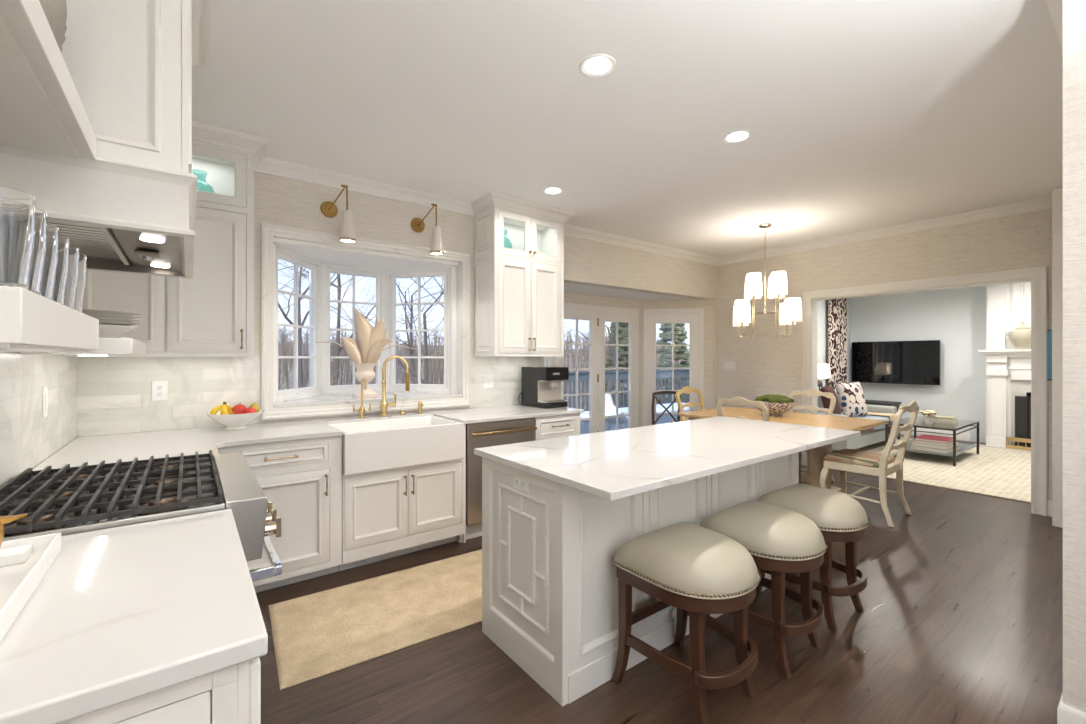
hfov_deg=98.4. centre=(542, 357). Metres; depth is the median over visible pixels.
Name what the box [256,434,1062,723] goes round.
floor
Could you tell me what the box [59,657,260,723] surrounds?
base cabinet
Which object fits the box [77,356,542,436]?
backsplash
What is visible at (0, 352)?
wall
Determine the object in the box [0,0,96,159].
wall shelf
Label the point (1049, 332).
painting
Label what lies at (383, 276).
trim
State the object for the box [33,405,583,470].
countertop
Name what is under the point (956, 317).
wall
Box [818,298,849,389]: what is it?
wall
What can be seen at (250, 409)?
apple
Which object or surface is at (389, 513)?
base cabinet
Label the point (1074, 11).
wall
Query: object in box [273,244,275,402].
trim
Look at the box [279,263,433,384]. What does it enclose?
bare tree
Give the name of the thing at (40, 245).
drinking glass
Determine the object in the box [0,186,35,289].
drinking glass
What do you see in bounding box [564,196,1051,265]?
trim
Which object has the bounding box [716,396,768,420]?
dining chair
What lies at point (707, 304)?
wall
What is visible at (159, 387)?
socket
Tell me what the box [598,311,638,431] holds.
door
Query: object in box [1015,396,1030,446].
fire screen
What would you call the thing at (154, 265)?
lamp
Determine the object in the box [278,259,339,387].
bare tree
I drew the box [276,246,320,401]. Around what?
window
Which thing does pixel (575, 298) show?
wall
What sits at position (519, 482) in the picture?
socket
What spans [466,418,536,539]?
dishwasher
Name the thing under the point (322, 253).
trim
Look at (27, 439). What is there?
backsplash
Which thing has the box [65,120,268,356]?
upper cabinet
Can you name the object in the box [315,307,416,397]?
plant arrangement
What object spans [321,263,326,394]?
trim
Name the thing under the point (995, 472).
area rug
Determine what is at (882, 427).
seat cushion
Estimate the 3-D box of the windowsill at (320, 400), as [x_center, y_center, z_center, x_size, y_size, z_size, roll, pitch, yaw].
[-1.536,0.343,4.043,1.473,0.027,0.756,0,0,-37]
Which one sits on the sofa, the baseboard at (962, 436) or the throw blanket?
the throw blanket
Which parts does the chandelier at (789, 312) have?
lamp shade, lamp shade, arm, lamp shade, arm, lamp shade, stem, chain, lamp shade, arm, lamp shade, arm, lamp shade, lamp shade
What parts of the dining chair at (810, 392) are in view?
leg, crest rail, post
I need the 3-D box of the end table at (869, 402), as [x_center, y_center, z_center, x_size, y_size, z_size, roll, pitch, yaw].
[5.616,1.047,7.861,0.440,0.622,0.530,0,0,-37]
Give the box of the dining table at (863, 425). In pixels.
[677,406,888,491]
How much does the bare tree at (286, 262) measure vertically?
12.047 m
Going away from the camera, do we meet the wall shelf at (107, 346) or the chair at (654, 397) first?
the wall shelf at (107, 346)
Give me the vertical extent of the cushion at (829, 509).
0.137 m
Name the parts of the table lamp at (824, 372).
lamp shade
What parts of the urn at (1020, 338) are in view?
lid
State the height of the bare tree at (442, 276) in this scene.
10.702 m
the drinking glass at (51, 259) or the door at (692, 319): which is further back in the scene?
the door at (692, 319)
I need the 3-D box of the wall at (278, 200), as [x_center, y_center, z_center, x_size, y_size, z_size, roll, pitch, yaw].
[-0.163,-0.001,4.714,6.462,2.743,0.150,0,0,-37]
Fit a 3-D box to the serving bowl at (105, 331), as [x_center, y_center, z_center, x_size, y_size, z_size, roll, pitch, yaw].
[-2.008,-0.112,2.118,0.270,0.062,0.270,0,0,-37]
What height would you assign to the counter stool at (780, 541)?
0.642 m
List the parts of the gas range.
burner, burner, burner, trim rail, burner, burner, burner, control panel, knob, knob, knob, handle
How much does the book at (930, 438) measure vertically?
0.028 m
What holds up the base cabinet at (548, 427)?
on the floor at (961, 620)
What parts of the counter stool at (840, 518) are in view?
leg, leg, nailhead trim, foot rail, leg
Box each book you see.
[909,445,960,453]
[911,442,957,449]
[913,439,952,445]
[915,434,952,443]
[922,418,957,423]
[924,415,955,420]
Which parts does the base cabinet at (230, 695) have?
panel, corner post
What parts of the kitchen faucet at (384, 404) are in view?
lever, spout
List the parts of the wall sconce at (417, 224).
pivot arm, lamp shade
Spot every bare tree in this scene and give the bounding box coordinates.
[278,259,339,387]
[278,262,349,333]
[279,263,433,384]
[287,263,624,383]
[345,276,443,383]
[405,276,443,307]
[565,320,666,404]
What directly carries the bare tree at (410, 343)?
on the ground
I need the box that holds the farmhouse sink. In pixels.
[328,416,463,475]
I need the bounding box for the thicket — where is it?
[278,322,688,408]
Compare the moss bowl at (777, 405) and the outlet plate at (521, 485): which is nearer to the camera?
the outlet plate at (521, 485)
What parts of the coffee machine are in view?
spout, display panel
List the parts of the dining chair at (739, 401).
post, crest rail, post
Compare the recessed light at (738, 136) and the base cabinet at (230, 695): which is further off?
the recessed light at (738, 136)
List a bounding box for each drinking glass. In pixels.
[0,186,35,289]
[29,208,46,294]
[41,224,58,299]
[53,235,68,304]
[65,245,78,309]
[75,254,86,312]
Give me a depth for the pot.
3.91 m
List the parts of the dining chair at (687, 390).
post, crest rail, post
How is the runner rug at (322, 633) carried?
on the floor at (961, 620)
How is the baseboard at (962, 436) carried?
attached to the wall at (956, 317)
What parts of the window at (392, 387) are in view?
crank handle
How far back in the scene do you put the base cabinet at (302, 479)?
2.81 m
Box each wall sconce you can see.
[320,184,356,242]
[411,203,443,255]
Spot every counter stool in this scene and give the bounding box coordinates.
[611,522,760,723]
[699,500,827,677]
[753,483,870,631]
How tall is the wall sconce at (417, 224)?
0.408 m
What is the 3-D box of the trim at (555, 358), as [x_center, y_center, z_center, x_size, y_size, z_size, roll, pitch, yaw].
[0.130,0.379,5.782,0.040,1.985,0.072,0,0,-37]
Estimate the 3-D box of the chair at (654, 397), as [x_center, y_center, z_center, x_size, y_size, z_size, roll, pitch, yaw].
[1.723,0.908,6.145,0.440,0.925,0.465,0,0,-17]
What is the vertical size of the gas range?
0.958 m
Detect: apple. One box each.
[232,402,245,413]
[244,406,255,413]
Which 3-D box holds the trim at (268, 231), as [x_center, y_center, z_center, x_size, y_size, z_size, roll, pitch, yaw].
[-1.333,-0.248,3.775,1.625,1.359,0.138,0,0,-37]
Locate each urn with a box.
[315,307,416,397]
[1005,321,1030,349]
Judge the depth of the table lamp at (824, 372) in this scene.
7.90 m
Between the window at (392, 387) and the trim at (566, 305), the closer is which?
the window at (392, 387)
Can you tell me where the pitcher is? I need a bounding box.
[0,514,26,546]
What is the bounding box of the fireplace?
[974,282,1030,451]
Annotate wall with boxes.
[0,352,73,467]
[76,171,717,437]
[553,292,640,426]
[641,299,712,426]
[718,208,1051,500]
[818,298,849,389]
[850,286,985,442]
[1063,0,1085,712]
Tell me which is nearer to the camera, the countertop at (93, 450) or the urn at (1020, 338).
the countertop at (93, 450)
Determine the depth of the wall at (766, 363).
5.28 m
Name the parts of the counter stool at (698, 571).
leg, leg, nailhead trim, leg, foot rail, leg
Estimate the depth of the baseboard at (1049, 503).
4.05 m
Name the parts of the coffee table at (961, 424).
leg, rail, rail, glass, leg, leg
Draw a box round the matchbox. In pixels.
[0,544,31,566]
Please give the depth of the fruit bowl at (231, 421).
2.94 m
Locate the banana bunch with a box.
[210,402,232,418]
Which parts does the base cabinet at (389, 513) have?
door, handle, handle, door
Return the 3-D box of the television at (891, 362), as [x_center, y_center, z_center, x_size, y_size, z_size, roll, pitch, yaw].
[6.318,0.086,8.433,0.149,0.760,1.313,0,0,-37]
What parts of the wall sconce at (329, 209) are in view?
arm, pivot arm, lamp shade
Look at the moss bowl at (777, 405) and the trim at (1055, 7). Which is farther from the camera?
the moss bowl at (777, 405)
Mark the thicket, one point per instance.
(283, 349)
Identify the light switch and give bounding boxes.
[42,386,47,417]
[482,375,493,387]
[724,362,734,369]
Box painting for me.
[1047,330,1051,379]
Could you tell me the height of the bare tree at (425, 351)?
10.657 m
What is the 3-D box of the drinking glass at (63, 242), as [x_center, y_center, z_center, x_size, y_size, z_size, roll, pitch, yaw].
[-1.052,-0.179,0.985,0.080,0.155,0.080,0,0,-37]
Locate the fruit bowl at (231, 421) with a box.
[206,409,264,429]
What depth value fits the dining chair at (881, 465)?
4.04 m
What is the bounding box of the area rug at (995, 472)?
[833,437,1030,502]
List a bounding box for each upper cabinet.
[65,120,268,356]
[471,192,574,356]
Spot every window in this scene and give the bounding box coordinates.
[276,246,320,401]
[325,264,381,394]
[387,267,449,393]
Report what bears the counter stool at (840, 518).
on the floor at (961, 620)
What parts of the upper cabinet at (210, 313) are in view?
door, door, glass door, crown, handle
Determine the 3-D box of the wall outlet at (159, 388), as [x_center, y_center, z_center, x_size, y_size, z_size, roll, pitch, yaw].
[-2.389,0.207,2.924,0.078,0.122,0.009,0,0,-37]
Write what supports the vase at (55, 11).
on the wall shelf at (42, 109)
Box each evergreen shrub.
[605,322,627,405]
[656,323,688,402]
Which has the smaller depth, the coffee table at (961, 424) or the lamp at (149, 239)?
the lamp at (149, 239)
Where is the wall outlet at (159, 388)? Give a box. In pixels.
[152,381,167,400]
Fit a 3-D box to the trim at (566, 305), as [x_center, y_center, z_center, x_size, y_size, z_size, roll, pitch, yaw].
[0.733,-0.649,6.237,1.550,0.070,0.072,0,0,-37]
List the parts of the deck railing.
rail, rail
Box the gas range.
[0,450,281,580]
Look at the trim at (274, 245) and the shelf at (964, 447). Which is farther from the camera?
the shelf at (964, 447)
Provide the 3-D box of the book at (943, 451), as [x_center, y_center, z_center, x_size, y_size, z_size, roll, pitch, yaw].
[5.259,1.206,6.293,0.520,0.050,0.400,0,0,-34]
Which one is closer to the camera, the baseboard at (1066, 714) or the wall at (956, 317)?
the baseboard at (1066, 714)
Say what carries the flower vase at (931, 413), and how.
on the coffee table at (961, 424)
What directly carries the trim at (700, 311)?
attached to the wall at (707, 304)
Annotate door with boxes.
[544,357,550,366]
[557,308,598,432]
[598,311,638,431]
[648,313,698,425]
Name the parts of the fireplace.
overmantel panel, fireplace fender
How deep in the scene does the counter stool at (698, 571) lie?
1.80 m
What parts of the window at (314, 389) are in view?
crank handle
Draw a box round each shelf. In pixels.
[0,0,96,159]
[0,286,98,351]
[20,338,145,355]
[896,439,976,456]
[978,349,1030,356]
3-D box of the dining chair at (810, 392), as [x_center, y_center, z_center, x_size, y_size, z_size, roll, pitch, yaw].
[2.874,0.865,5.231,0.634,1.013,0.526,0,0,-37]
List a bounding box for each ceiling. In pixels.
[192,0,1062,257]
[564,282,694,299]
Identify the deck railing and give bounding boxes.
[564,369,688,410]
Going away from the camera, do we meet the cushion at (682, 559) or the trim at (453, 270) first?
the cushion at (682, 559)
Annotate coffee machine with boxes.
[518,366,568,407]
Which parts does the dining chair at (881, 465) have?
leg, leg, seat, seat frame, leg, post, leg, post, crest rail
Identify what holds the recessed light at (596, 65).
in the ceiling at (860, 115)
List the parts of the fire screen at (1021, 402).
panel, screen frame, panel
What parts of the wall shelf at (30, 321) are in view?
underside panel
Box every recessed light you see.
[543,187,562,194]
[580,54,615,76]
[723,130,751,143]
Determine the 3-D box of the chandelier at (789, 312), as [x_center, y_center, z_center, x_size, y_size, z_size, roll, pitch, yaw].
[2.294,-0.793,4.842,0.618,1.156,0.618,0,0,21]
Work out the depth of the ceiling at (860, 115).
2.55 m
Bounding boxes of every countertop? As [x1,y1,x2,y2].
[0,509,267,723]
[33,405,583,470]
[474,416,860,500]
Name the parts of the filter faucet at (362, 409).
spout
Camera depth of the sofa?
6.85 m
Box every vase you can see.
[39,0,66,51]
[919,410,937,423]
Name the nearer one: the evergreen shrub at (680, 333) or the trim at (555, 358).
the trim at (555, 358)
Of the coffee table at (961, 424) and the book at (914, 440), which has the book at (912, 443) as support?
the book at (914, 440)
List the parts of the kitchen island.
panel, trim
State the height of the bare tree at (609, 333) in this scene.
9.706 m
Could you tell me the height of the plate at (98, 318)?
0.015 m
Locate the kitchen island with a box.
[482,452,799,705]
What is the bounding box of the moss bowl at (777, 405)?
[753,394,794,415]
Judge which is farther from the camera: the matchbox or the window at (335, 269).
the window at (335, 269)
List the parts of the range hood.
panel, control knob, panel, crown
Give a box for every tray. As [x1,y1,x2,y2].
[0,532,60,641]
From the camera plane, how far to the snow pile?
12.35 m
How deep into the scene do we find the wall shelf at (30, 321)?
0.76 m
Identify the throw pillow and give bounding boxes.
[820,385,840,413]
[835,382,867,416]
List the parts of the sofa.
backrest, armrest, armrest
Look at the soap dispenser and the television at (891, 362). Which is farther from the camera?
the television at (891, 362)
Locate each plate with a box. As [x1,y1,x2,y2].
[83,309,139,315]
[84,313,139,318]
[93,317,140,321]
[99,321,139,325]
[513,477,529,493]
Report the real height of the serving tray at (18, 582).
0.044 m
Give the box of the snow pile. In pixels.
[580,403,688,420]
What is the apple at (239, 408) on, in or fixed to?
in the fruit bowl at (231, 421)
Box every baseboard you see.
[900,428,970,441]
[1047,500,1051,516]
[1057,691,1085,723]
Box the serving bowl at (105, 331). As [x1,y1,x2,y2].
[99,324,136,337]
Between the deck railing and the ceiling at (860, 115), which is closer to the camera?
the ceiling at (860, 115)
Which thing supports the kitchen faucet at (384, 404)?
on the countertop at (93, 450)
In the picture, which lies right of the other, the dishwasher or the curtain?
the curtain
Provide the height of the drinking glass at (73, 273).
0.155 m
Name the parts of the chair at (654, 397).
post, rail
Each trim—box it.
[254,156,473,215]
[261,223,470,419]
[273,238,457,269]
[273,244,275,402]
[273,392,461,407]
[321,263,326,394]
[380,270,386,391]
[450,266,456,393]
[554,357,556,366]
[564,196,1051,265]
[564,303,638,314]
[644,308,703,425]
[802,266,1047,515]
[1046,0,1062,50]
[1052,187,1062,527]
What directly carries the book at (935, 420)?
on the coffee table at (961, 424)
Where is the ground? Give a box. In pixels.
[278,343,688,408]
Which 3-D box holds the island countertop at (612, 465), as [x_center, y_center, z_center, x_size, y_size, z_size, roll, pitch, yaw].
[0.810,0.472,2.627,2.176,0.030,0.960,0,0,-37]
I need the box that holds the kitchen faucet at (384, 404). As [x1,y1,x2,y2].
[379,355,409,416]
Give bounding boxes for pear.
[250,403,259,411]
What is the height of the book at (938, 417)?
0.035 m
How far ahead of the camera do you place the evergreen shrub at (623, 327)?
26.74 m
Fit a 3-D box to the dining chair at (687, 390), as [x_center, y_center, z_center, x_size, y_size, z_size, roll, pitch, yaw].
[1.975,0.865,5.613,0.526,1.013,0.634,0,0,-37]
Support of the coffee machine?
on the countertop at (93, 450)
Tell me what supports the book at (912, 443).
on the book at (943, 451)
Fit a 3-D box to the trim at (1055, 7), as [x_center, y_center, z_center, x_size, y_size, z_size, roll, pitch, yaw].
[3.697,-1.331,1.783,3.170,0.083,2.147,0,0,-37]
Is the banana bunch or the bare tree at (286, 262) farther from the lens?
the bare tree at (286, 262)
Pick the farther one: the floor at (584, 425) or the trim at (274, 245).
the floor at (584, 425)
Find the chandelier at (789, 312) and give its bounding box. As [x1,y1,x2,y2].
[733,223,801,337]
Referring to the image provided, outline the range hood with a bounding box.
[0,0,212,277]
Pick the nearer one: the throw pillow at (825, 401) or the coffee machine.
the coffee machine
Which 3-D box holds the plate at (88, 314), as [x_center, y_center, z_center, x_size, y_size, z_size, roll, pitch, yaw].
[-2.008,-0.183,2.118,0.290,0.015,0.290,0,0,-37]
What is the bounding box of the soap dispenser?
[417,401,423,413]
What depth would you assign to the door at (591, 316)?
6.14 m
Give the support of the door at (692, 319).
in the wall at (707, 304)
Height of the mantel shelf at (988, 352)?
0.105 m
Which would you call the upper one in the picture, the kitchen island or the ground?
the ground
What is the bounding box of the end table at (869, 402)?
[865,400,901,439]
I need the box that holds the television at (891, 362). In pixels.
[852,340,939,384]
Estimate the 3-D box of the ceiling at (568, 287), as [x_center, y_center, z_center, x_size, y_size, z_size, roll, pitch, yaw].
[0.927,-0.894,6.087,3.080,0.150,0.726,0,0,-37]
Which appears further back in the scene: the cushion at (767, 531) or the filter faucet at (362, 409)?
the filter faucet at (362, 409)
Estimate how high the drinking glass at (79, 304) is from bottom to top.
0.155 m
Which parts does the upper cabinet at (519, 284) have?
panel, glass door, door, crown, frame, glass door, door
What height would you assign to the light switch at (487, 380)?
0.118 m
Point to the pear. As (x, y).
(256, 406)
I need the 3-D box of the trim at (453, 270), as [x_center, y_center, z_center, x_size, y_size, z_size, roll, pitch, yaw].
[-0.835,-0.249,4.298,0.050,1.200,0.096,0,0,-37]
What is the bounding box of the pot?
[352,363,377,397]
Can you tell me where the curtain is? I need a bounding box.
[828,298,846,388]
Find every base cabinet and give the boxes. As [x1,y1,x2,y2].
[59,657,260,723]
[218,436,341,592]
[338,424,465,570]
[534,413,579,440]
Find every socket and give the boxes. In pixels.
[157,385,162,389]
[515,478,524,487]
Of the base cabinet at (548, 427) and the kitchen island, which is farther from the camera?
the base cabinet at (548, 427)
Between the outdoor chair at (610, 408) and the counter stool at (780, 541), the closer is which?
the counter stool at (780, 541)
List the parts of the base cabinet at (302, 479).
drawer, handle, door, handle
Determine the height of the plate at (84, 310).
0.015 m
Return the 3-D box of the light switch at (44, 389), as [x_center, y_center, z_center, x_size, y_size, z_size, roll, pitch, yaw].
[-2.214,0.196,2.087,0.009,0.135,0.072,0,0,-37]
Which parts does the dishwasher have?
handle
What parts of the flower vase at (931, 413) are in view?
pot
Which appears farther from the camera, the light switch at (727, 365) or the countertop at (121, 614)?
the light switch at (727, 365)
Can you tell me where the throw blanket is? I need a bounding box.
[867,412,900,433]
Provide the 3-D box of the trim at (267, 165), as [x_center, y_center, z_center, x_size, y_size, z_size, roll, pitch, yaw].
[-1.298,-1.331,3.711,1.746,0.083,0.083,0,0,-37]
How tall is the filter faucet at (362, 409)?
0.302 m
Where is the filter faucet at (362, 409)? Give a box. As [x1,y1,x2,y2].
[353,378,370,417]
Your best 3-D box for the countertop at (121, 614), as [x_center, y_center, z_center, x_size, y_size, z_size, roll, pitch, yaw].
[-0.946,0.475,0.914,0.618,0.036,0.813,0,0,-37]
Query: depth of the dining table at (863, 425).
4.54 m
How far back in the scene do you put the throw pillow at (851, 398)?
7.05 m
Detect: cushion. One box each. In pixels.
[614,522,757,596]
[699,500,824,558]
[756,483,867,529]
[841,413,890,430]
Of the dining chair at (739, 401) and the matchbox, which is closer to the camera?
the matchbox
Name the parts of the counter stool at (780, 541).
leg, nailhead trim, foot rail, leg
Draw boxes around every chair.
[605,394,627,430]
[651,391,680,424]
[675,386,704,420]
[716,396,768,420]
[788,389,835,484]
[820,401,918,526]
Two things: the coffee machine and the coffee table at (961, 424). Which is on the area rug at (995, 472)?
the coffee table at (961, 424)
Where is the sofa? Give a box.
[818,389,898,450]
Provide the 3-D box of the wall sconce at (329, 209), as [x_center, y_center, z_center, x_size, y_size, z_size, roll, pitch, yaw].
[-1.499,-1.050,3.464,0.298,0.408,0.121,0,0,31]
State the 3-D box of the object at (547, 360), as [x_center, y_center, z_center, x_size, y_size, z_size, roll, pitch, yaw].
[0.029,0.368,5.296,0.045,1.985,0.700,0,0,8]
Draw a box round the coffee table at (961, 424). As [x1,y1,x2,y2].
[885,416,978,466]
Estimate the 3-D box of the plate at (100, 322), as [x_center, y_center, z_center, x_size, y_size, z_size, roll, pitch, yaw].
[-2.008,-0.152,2.118,0.290,0.015,0.290,0,0,-37]
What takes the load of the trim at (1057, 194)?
attached to the wall at (1074, 11)
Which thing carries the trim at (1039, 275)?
attached to the wall at (766, 363)
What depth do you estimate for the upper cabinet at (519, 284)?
4.19 m
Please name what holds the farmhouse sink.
in the countertop at (93, 450)
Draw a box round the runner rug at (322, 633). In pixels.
[268,549,481,690]
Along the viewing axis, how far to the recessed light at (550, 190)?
3.84 m
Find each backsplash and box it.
[0,354,76,486]
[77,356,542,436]
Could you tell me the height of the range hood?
1.020 m
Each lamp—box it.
[140,237,163,242]
[151,264,169,267]
[818,363,830,390]
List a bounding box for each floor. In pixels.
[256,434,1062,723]
[580,415,685,434]

